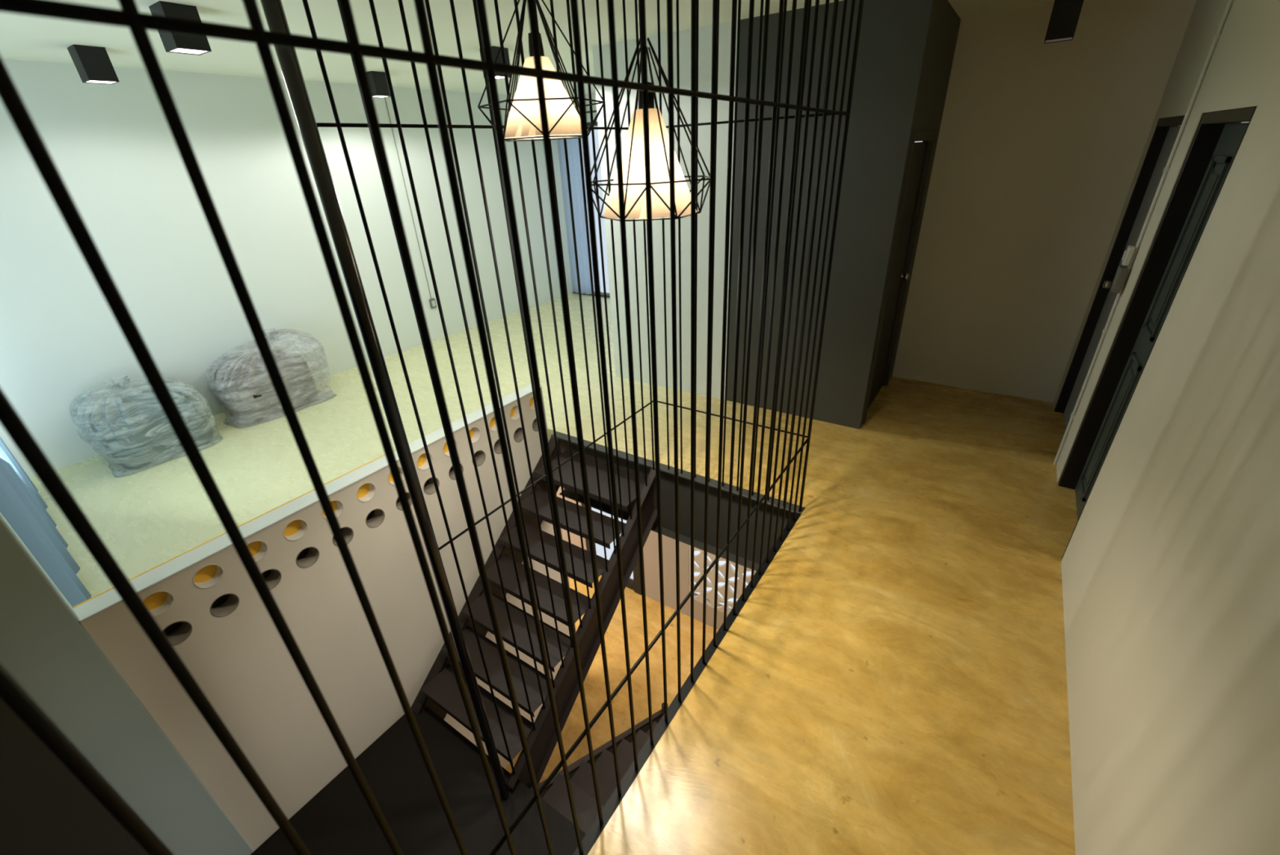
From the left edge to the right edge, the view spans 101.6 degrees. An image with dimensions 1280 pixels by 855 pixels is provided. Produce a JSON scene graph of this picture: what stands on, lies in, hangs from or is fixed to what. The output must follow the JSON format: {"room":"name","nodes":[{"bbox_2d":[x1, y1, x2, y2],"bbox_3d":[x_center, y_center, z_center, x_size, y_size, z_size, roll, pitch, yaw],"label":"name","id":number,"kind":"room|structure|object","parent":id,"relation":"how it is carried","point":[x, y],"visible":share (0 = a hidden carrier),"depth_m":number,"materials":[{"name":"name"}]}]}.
{"room":"stair landing hallway","nodes":[
{"label":"stair landing hallway","id":0,"kind":"room"},
{"bbox_2d":[0,511,253,854],"bbox_3d":[-2.321,1.239,2.257,0.210,5.540,0.230,15,33,31],"label":"wall column","id":1,"kind":"structure","parent":0,"point":[46,650],"depth_m":2.15,"materials":[{"name":"grey paint"}]},
{"bbox_2d":[0,58,573,478],"bbox_3d":[-3.007,-1.959,5.553,0.120,2.880,6.900,15,33,31],"label":"wall","id":2,"kind":"structure","parent":0,"point":[113,148],"depth_m":4.46,"materials":[{"name":"white paint"}]},
{"bbox_2d":[384,97,431,298],"bbox_3d":[-2.592,-2.531,5.851,0.007,2.180,0.007,15,33,31],"label":"cable","id":3,"kind":"object","parent":2,"relation":"attached to","point":[384,98],"visible":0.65,"depth_m":5.83,"materials":[{"name":"grey plastic"}]},
{"bbox_2d":[428,297,436,308],"bbox_3d":[-2.530,-1.515,6.375,0.034,0.110,0.070,15,33,31],"label":"wall socket","id":4,"kind":"object","parent":2,"relation":"attached to","point":[432,301],"visible":1,"depth_m":6.36,"materials":[{"name":"grey plastic"}]},
{"bbox_2d":[0,387,576,854],"bbox_3d":[-1.823,0.917,2.822,0.105,5.540,3.814,15,33,31],"label":"wall","id":5,"kind":"structure","parent":0,"point":[239,660],"depth_m":2.81,"materials":[{"name":"white paint"}]},
{"bbox_2d":[142,590,173,616],"bbox_3d":[-2.117,0.745,2.266,0.106,0.115,0.115,15,33,31],"label":"hole","id":6,"kind":"object","parent":5,"relation":"in","point":[157,602],"visible":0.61,"depth_m":2.28,"materials":[{"name":"white plastic"}]},
{"bbox_2d":[162,620,192,645],"bbox_3d":[-2.109,0.905,2.350,0.106,0.115,0.115,15,33,31],"label":"hole","id":7,"kind":"object","parent":5,"relation":"in","point":[177,632],"visible":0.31,"depth_m":2.38,"materials":[{"name":"grey plastic"}]},
{"bbox_2d":[192,564,223,588],"bbox_3d":[-2.010,0.666,2.405,0.106,0.115,0.115,15,33,31],"label":"hole","id":8,"kind":"object","parent":5,"relation":"in","point":[208,575],"visible":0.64,"depth_m":2.42,"materials":[{"name":"white plastic"}]},
{"bbox_2d":[209,592,239,617],"bbox_3d":[-2.002,0.827,2.489,0.106,0.115,0.115,15,33,31],"label":"hole","id":9,"kind":"object","parent":5,"relation":"in","point":[225,604],"visible":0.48,"depth_m":2.52,"materials":[{"name":"grey plastic"}]},
{"bbox_2d":[72,448,395,608],"bbox_3d":[-1.877,0.438,2.653,0.014,0.031,1.500,15,33,31],"label":"strip","id":10,"kind":"object","parent":5,"relation":"attached to","point":[394,449],"visible":0.06,"depth_m":2.47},
{"bbox_2d":[246,539,267,561],"bbox_3d":[-1.903,0.588,2.544,0.106,0.115,0.115,15,33,31],"label":"hole","id":11,"kind":"object","parent":5,"relation":"in","point":[258,548],"visible":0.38,"depth_m":2.57,"materials":[{"name":"white plastic"}]},
{"bbox_2d":[261,568,281,589],"bbox_3d":[-1.895,0.748,2.628,0.106,0.115,0.115,15,33,31],"label":"hole","id":12,"kind":"object","parent":5,"relation":"in","point":[273,576],"visible":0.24,"depth_m":2.66,"materials":[{"name":"grey plastic"}]},
{"bbox_2d":[283,518,307,540],"bbox_3d":[-1.796,0.510,2.683,0.106,0.115,0.115,15,33,31],"label":"hole","id":13,"kind":"object","parent":5,"relation":"in","point":[295,529],"visible":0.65,"depth_m":2.70,"materials":[{"name":"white plastic"}]},
{"bbox_2d":[72,383,542,622],"bbox_3d":[-1.513,0.216,3.018,0.118,0.012,2.615,15,33,31],"label":"ledge","id":14,"kind":"object","parent":5,"relation":"on","point":[107,600],"visible":0.71,"depth_m":2.56,"materials":[{"name":"white paint"}]},
{"bbox_2d":[295,546,319,567],"bbox_3d":[-1.788,0.670,2.767,0.106,0.115,0.115,15,33,31],"label":"hole","id":15,"kind":"object","parent":5,"relation":"in","point":[307,557],"visible":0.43,"depth_m":2.80,"materials":[{"name":"grey plastic"}]},
{"bbox_2d":[321,499,343,519],"bbox_3d":[-1.689,0.431,2.823,0.106,0.115,0.115,15,33,31],"label":"hole","id":16,"kind":"object","parent":5,"relation":"in","point":[338,506],"visible":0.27,"depth_m":2.85,"materials":[{"name":"white plastic"}]},
{"bbox_2d":[332,526,353,546],"bbox_3d":[-1.681,0.591,2.907,0.106,0.115,0.115,15,33,31],"label":"hole","id":17,"kind":"object","parent":5,"relation":"in","point":[348,532],"visible":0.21,"depth_m":2.94,"materials":[{"name":"grey plastic"}]},
{"bbox_2d":[355,482,376,502],"bbox_3d":[-1.583,0.353,2.962,0.106,0.115,0.115,15,33,31],"label":"hole","id":18,"kind":"object","parent":5,"relation":"in","point":[366,491],"visible":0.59,"depth_m":2.98,"materials":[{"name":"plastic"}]},
{"bbox_2d":[365,508,384,527],"bbox_3d":[-1.575,0.513,3.046,0.106,0.115,0.115,15,33,31],"label":"hole","id":19,"kind":"object","parent":5,"relation":"in","point":[375,517],"visible":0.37,"depth_m":3.08,"materials":[{"name":"grey plastic"}]},
{"bbox_2d":[387,466,404,485],"bbox_3d":[-1.476,0.274,3.101,0.106,0.115,0.115,15,33,31],"label":"vent pipe","id":20,"kind":"object","parent":5,"relation":"in","point":[390,480],"visible":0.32,"depth_m":3.11,"materials":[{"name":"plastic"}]},
{"bbox_2d":[395,491,412,510],"bbox_3d":[-1.468,0.434,3.185,0.106,0.115,0.115,15,33,31],"label":"vent pipe","id":21,"kind":"object","parent":5,"relation":"in","point":[398,505],"visible":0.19,"depth_m":3.21,"materials":[{"name":"grey plastic"}]},
{"bbox_2d":[416,452,432,470],"bbox_3d":[-1.369,0.196,3.240,0.106,0.115,0.115,15,33,31],"label":"hole","id":22,"kind":"object","parent":5,"relation":"in","point":[422,463],"visible":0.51,"depth_m":3.26,"materials":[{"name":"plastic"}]},
{"bbox_2d":[423,476,439,494],"bbox_3d":[-1.361,0.356,3.324,0.106,0.115,0.115,15,33,31],"label":"hole","id":23,"kind":"object","parent":5,"relation":"in","point":[428,486],"visible":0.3,"depth_m":3.36,"materials":[{"name":"grey plastic"}]},
{"bbox_2d":[442,440,457,456],"bbox_3d":[-1.262,0.118,3.380,0.106,0.115,0.115,15,33,31],"label":"hole","id":24,"kind":"object","parent":5,"relation":"in","point":[445,448],"visible":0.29,"depth_m":3.39,"materials":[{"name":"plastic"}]},
{"bbox_2d":[448,463,463,479],"bbox_3d":[-1.254,0.278,3.463,0.106,0.115,0.115,15,33,31],"label":"vent pipe","id":25,"kind":"object","parent":5,"relation":"in","point":[451,474],"visible":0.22,"depth_m":3.48,"materials":[{"name":"grey plastic"}]},
{"bbox_2d":[466,426,480,443],"bbox_3d":[-1.155,0.039,3.519,0.106,0.115,0.115,15,33,31],"label":"hole","id":26,"kind":"object","parent":5,"relation":"in","point":[475,433],"visible":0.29,"depth_m":3.54,"materials":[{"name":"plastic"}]},
{"bbox_2d":[471,449,485,466],"bbox_3d":[-1.147,0.199,3.603,0.106,0.115,0.115,15,33,31],"label":"hole","id":27,"kind":"object","parent":5,"relation":"in","point":[480,455],"visible":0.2,"depth_m":3.63,"materials":[{"name":"grey plastic"}]},
{"bbox_2d":[488,415,497,431],"bbox_3d":[-1.048,-0.039,3.658,0.106,0.115,0.115,15,33,31],"label":"hole","id":28,"kind":"object","parent":5,"relation":"in","point":[492,424],"visible":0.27,"depth_m":3.68,"materials":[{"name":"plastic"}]},
{"bbox_2d":[493,439,502,453],"bbox_3d":[-1.040,0.121,3.742,0.106,0.115,0.115,15,33,31],"label":"hole","id":29,"kind":"object","parent":5,"relation":"in","point":[497,449],"visible":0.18,"depth_m":3.78,"materials":[{"name":"grey plastic"}]},
{"bbox_2d":[509,404,519,420],"bbox_3d":[-0.942,-0.117,3.797,0.106,0.115,0.115,15,33,31],"label":"hole","id":30,"kind":"object","parent":5,"relation":"in","point":[514,415],"visible":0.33,"depth_m":3.83,"materials":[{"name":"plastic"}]},
{"bbox_2d":[513,426,523,442],"bbox_3d":[-0.933,0.043,3.881,0.106,0.115,0.115,15,33,31],"label":"hole","id":31,"kind":"object","parent":5,"relation":"in","point":[518,435],"visible":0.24,"depth_m":3.91,"materials":[{"name":"grey plastic"}]},
{"bbox_2d":[528,395,535,410],"bbox_3d":[-0.835,-0.196,3.936,0.106,0.115,0.115,15,33,31],"label":"vent pipe","id":32,"kind":"object","parent":5,"relation":"in","point":[531,405],"visible":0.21,"depth_m":3.96,"materials":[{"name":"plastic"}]},
{"bbox_2d":[532,417,537,431],"bbox_3d":[-0.827,-0.036,4.020,0.106,0.115,0.115,15,33,31],"label":"vent pipe","id":33,"kind":"object","parent":5,"relation":"in","point":[535,426],"visible":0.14,"depth_m":4.06,"materials":[{"name":"grey plastic"}]},
{"bbox_2d":[0,0,1087,96],"bbox_3d":[-0.685,-1.980,2.137,7.410,0.120,9.150,15,33,31],"label":"ceiling","id":34,"kind":"structure","parent":0,"point":[22,37],"depth_m":3.20,"materials":[{"name":"paint"}]},
{"bbox_2d":[66,44,119,84],"bbox_3d":[-3.409,-2.259,3.256,0.145,0.180,0.145,15,33,31],"label":"ceiling light","id":35,"kind":"object","parent":34,"relation":"in","point":[93,64],"visible":1,"depth_m":3.22,"materials":[{"name":"black metal"}]},
{"bbox_2d":[86,80,115,83],"bbox_3d":[-3.406,-2.187,3.294,0.133,0.008,0.133,15,33,31],"label":"diffuser","id":36,"kind":"object","parent":35,"relation":"attached to","point":[87,82],"depth_m":3.30,"materials":[{"name":"white plastic"}]},
{"bbox_2d":[148,0,211,55],"bbox_3d":[-2.255,-1.954,2.563,0.145,0.180,0.145,15,33,31],"label":"ceiling light","id":37,"kind":"object","parent":34,"relation":"in","point":[172,42],"visible":0.77,"depth_m":2.53,"materials":[{"name":"black metal"}]},
{"bbox_2d":[171,48,205,53],"bbox_3d":[-2.252,-1.882,2.601,0.133,0.008,0.133,15,33,31],"label":"diffuser","id":38,"kind":"object","parent":37,"relation":"attached to","point":[180,51],"depth_m":2.60,"materials":[{"name":"white plastic"}]},
{"bbox_2d":[366,71,390,97],"bbox_3d":[-2.317,-3.019,4.599,0.145,0.180,0.145,15,33,31],"label":"recessed light","id":39,"kind":"object","parent":34,"relation":"in","point":[377,80],"visible":0.63,"depth_m":4.55,"materials":[{"name":"black metal"}]},
{"bbox_2d":[479,45,511,79],"bbox_3d":[-1.069,-2.699,3.870,0.145,0.180,0.145,15,33,31],"label":"ceiling spotlight","id":40,"kind":"object","parent":34,"relation":"in","point":[495,50],"visible":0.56,"depth_m":3.82,"materials":[{"name":"black metal"}]},
{"bbox_2d":[477,0,604,141],"bbox_3d":[-0.342,-1.301,1.663,0.411,0.670,0.418,15,33,31],"label":"pendant lamp","id":41,"kind":"object","parent":34,"relation":"hanging from","point":[523,122],"visible":0.76,"depth_m":1.69,"materials":[{"name":"white fabric"}]},
{"bbox_2d":[528,32,544,57],"bbox_3d":[-0.339,-1.236,1.697,0.048,0.082,0.047,15,33,31],"label":"socket","id":42,"kind":"object","parent":41,"relation":"attached to","point":[531,52],"depth_m":1.68,"materials":[{"name":"black paint"}]},
{"bbox_2d":[591,37,710,221],"bbox_3d":[0.012,-1.085,1.472,0.428,0.907,0.383,15,33,31],"label":"pendant lamp","id":43,"kind":"object","parent":34,"relation":"hanging from","point":[633,152],"visible":0.62,"depth_m":1.54,"materials":[{"name":"black paint"}]},
{"bbox_2d":[638,81,654,109],"bbox_3d":[0.018,-0.967,1.533,0.048,0.082,0.047,15,33,31],"label":"socket","id":44,"kind":"object","parent":43,"relation":"attached to","point":[651,95],"depth_m":1.52,"materials":[{"name":"black paint"}]},
{"bbox_2d":[1044,0,1084,44],"bbox_3d":[2.512,-2.432,3.081,0.140,0.240,0.140,15,33,31],"label":"recessed light","id":45,"kind":"object","parent":34,"relation":"in","point":[1065,14],"visible":1,"depth_m":3.05,"materials":[{"name":"black metal"}]},
{"bbox_2d":[1045,37,1071,42],"bbox_3d":[2.517,-2.333,3.133,0.128,0.008,0.128,15,33,31],"label":"diffuser","id":46,"kind":"object","parent":45,"relation":"attached to","point":[1047,39],"depth_m":3.13,"materials":[{"name":"grey plastic"}]},
{"bbox_2d":[30,293,1077,854],"bbox_3d":[-0.600,0.522,3.481,7.310,0.200,9.150,15,33,31],"label":"floor","id":47,"kind":"structure","parent":0,"point":[893,681],"depth_m":2.55,"materials":[{"name":"brown wood"}]},
{"bbox_2d":[69,374,219,476],"bbox_3d":[-3.877,-0.108,4.107,0.709,0.620,0.802,15,33,31],"label":"plastic bag","id":48,"kind":"object","parent":47,"relation":"on","point":[135,429],"visible":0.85,"depth_m":3.95,"materials":[{"name":"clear plastic"}]},
{"bbox_2d":[88,388,213,469],"bbox_3d":[-3.876,-0.036,4.147,0.572,0.457,0.666,15,33,31],"label":"bedding","id":49,"kind":"object","parent":48,"relation":"on","point":[149,413],"depth_m":3.95,"materials":[{"name":"grey fabric"}]},
{"bbox_2d":[205,328,336,423],"bbox_3d":[-3.396,-0.513,4.764,0.621,0.686,0.929,15,33,31],"label":"plastic bag","id":50,"kind":"object","parent":47,"relation":"on","point":[243,385],"visible":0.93,"depth_m":4.58,"materials":[{"name":"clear plastic"}]},
{"bbox_2d":[213,348,317,423],"bbox_3d":[-3.429,-0.423,4.769,0.527,0.523,0.710,15,33,31],"label":"bedding","id":51,"kind":"object","parent":50,"relation":"on","point":[231,375],"depth_m":4.57,"materials":[{"name":"beige fabric"}]},
{"bbox_2d":[551,431,804,570],"bbox_3d":[0.161,0.527,3.798,2.019,0.576,0.075,15,33,31],"label":"beam","id":52,"kind":"structure","parent":47,"relation":"attached to","point":[667,476],"depth_m":3.67,"materials":[{"name":"grey metal"}]},
{"bbox_2d":[573,511,801,854],"bbox_3d":[-0.098,1.373,1.807,0.038,0.202,3.788,15,33,31],"label":"edge angle","id":53,"kind":"object","parent":47,"relation":"attached to","point":[594,831],"visible":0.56,"depth_m":2.04,"materials":[{"name":"black paint"}]},
{"bbox_2d":[570,93,597,122],"bbox_3d":[0.072,-3.087,7.194,2.810,2.680,0.120,15,33,31],"label":"wall","id":54,"kind":"structure","parent":0,"point":[593,95],"depth_m":7.00,"materials":[{"name":"white paint"}]},
{"bbox_2d":[573,121,609,297],"bbox_3d":[-0.233,-3.005,7.411,2.100,2.360,0.130,15,33,31],"label":"window","id":55,"kind":"structure","parent":54,"relation":"in","point":[588,124],"depth_m":8.12,"materials":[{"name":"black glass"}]},
{"bbox_2d":[556,110,596,294],"bbox_3d":[-0.290,-3.028,7.298,2.090,2.452,0.068,15,33,31],"label":"sheer curtain","id":56,"kind":"object","parent":55,"relation":"hanging from","point":[573,152],"visible":0.65,"depth_m":7.73,"materials":[{"name":"blue fabric"}]},
{"bbox_2d":[505,574,718,782],"bbox_3d":[-0.279,3.411,3.998,9.400,0.100,5.300,15,33,31],"label":"floor","id":57,"kind":"structure","parent":0,"point":[594,686],"depth_m":5.49,"materials":[{"name":"brown wood"}]},
{"bbox_2d":[250,436,668,854],"bbox_3d":[-0.830,2.305,2.981,2.005,2.848,3.896,15,33,31],"label":"staircase","id":58,"kind":"structure","parent":57,"relation":"on","point":[339,820],"depth_m":3.32,"materials":[{"name":"black wood"}]},
{"bbox_2d":[0,0,863,854],"bbox_3d":[-0.319,0.392,2.037,1.062,4.015,2.977,15,33,31],"label":"metal railing","id":59,"kind":"object","parent":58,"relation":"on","point":[279,35],"visible":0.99,"depth_m":1.30,"materials":[{"name":"black metal"}]},
{"bbox_2d":[556,486,732,629],"bbox_3d":[1.072,1.154,5.197,9.400,2.660,0.100,15,33,31],"label":"wall","id":60,"kind":"structure","parent":0,"point":[651,548],"depth_m":6.00,"materials":[{"name":"beige paint"}]},
{"bbox_2d":[581,502,641,595],"bbox_3d":[-0.347,1.019,6.182,0.820,2.110,0.100,15,33,31],"label":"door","id":61,"kind":"structure","parent":60,"relation":"in","point":[634,584],"depth_m":6.39,"materials":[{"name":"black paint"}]},
{"bbox_2d":[688,544,756,613],"bbox_3d":[1.349,1.556,5.170,1.950,1.350,0.030,15,33,31],"label":"panel","id":62,"kind":"object","parent":60,"relation":"attached to","point":[699,558],"visible":0.17,"depth_m":5.61,"materials":[{"name":"white"}]},
{"bbox_2d":[592,20,737,399],"bbox_3d":[0.936,-2.103,5.235,1.203,2.680,2.660,15,33,31],"label":"wall","id":63,"kind":"structure","parent":0,"point":[704,71],"depth_m":4.22,"materials":[{"name":"white paint"}]},
{"bbox_2d":[726,0,960,429],"bbox_3d":[1.500,-1.545,4.116,1.125,2.680,1.210,15,33,31],"label":"wall","id":64,"kind":"structure","parent":0,"point":[906,48],"depth_m":3.47,"materials":[{"name":"grey paint"}]},
{"bbox_2d":[862,130,936,423],"bbox_3d":[1.936,-1.099,3.956,0.094,2.000,0.900,15,33,31],"label":"door","id":65,"kind":"structure","parent":64,"relation":"in","point":[921,153],"depth_m":3.95,"materials":[{"name":"grey paint"}]},
{"bbox_2d":[892,0,1248,402],"bbox_3d":[3.191,-1.456,3.786,2.220,2.680,0.120,15,33,31],"label":"wall","id":66,"kind":"structure","parent":0,"point":[1040,146],"depth_m":3.81,"materials":[{"name":"paint"}]},
{"bbox_2d":[1053,0,1279,854],"bbox_3d":[1.280,0.168,0.873,0.140,2.680,7.550,15,33,31],"label":"wall","id":67,"kind":"structure","parent":0,"point":[1171,560],"depth_m":1.50,"materials":[{"name":"beige paint"}]},
{"bbox_2d":[1054,115,1185,430],"bbox_3d":[3.045,-0.831,3.339,0.099,2.000,0.900,15,33,31],"label":"door","id":68,"kind":"structure","parent":67,"relation":"in","point":[1165,135],"depth_m":3.51,"materials":[{"name":"black paint"}]},
{"bbox_2d":[1053,0,1233,464],"bbox_3d":[2.703,-0.944,2.855,0.020,2.680,0.030,15,33,31],"label":"conduit pipe","id":69,"kind":"object","parent":67,"relation":"attached to","point":[1217,36],"visible":1,"depth_m":2.73,"materials":[{"name":"white plastic"}]},
{"bbox_2d":[1110,265,1128,293],"bbox_3d":[2.686,-0.830,2.925,0.033,0.135,0.090,15,33,31],"label":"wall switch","id":70,"kind":"object","parent":69,"relation":"attached to","point":[1120,276],"visible":0.96,"depth_m":2.90,"materials":[{"name":"grey plastic"}]},
{"bbox_2d":[1121,245,1135,266],"bbox_3d":[2.682,-0.945,2.870,0.034,0.100,0.060,15,33,31],"label":"wall switch","id":71,"kind":"object","parent":69,"relation":"attached to","point":[1128,254],"visible":1,"depth_m":2.85,"materials":[{"name":"white plastic"}]},
{"bbox_2d":[1057,106,1257,558],"bbox_3d":[2.410,-0.351,2.485,0.131,2.000,0.835,15,33,31],"label":"door","id":72,"kind":"structure","parent":67,"relation":"in","point":[1219,135],"depth_m":2.56,"materials":[{"name":"black paint"}]},
{"bbox_3d":[-3.647,-0.358,2.348,2.810,2.680,0.120,15,33,31],"label":"wall","id":73,"kind":"structure","parent":0,"visible":0},
{"bbox_2d":[0,436,91,606],"bbox_3d":[-3.480,-0.341,2.499,2.523,2.470,0.109,17,34,33],"label":"curtain","id":74,"kind":"object","parent":73,"relation":"hanging from","point":[21,504],"visible":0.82,"depth_m":2.51,"materials":[{"name":"blue fabric"}]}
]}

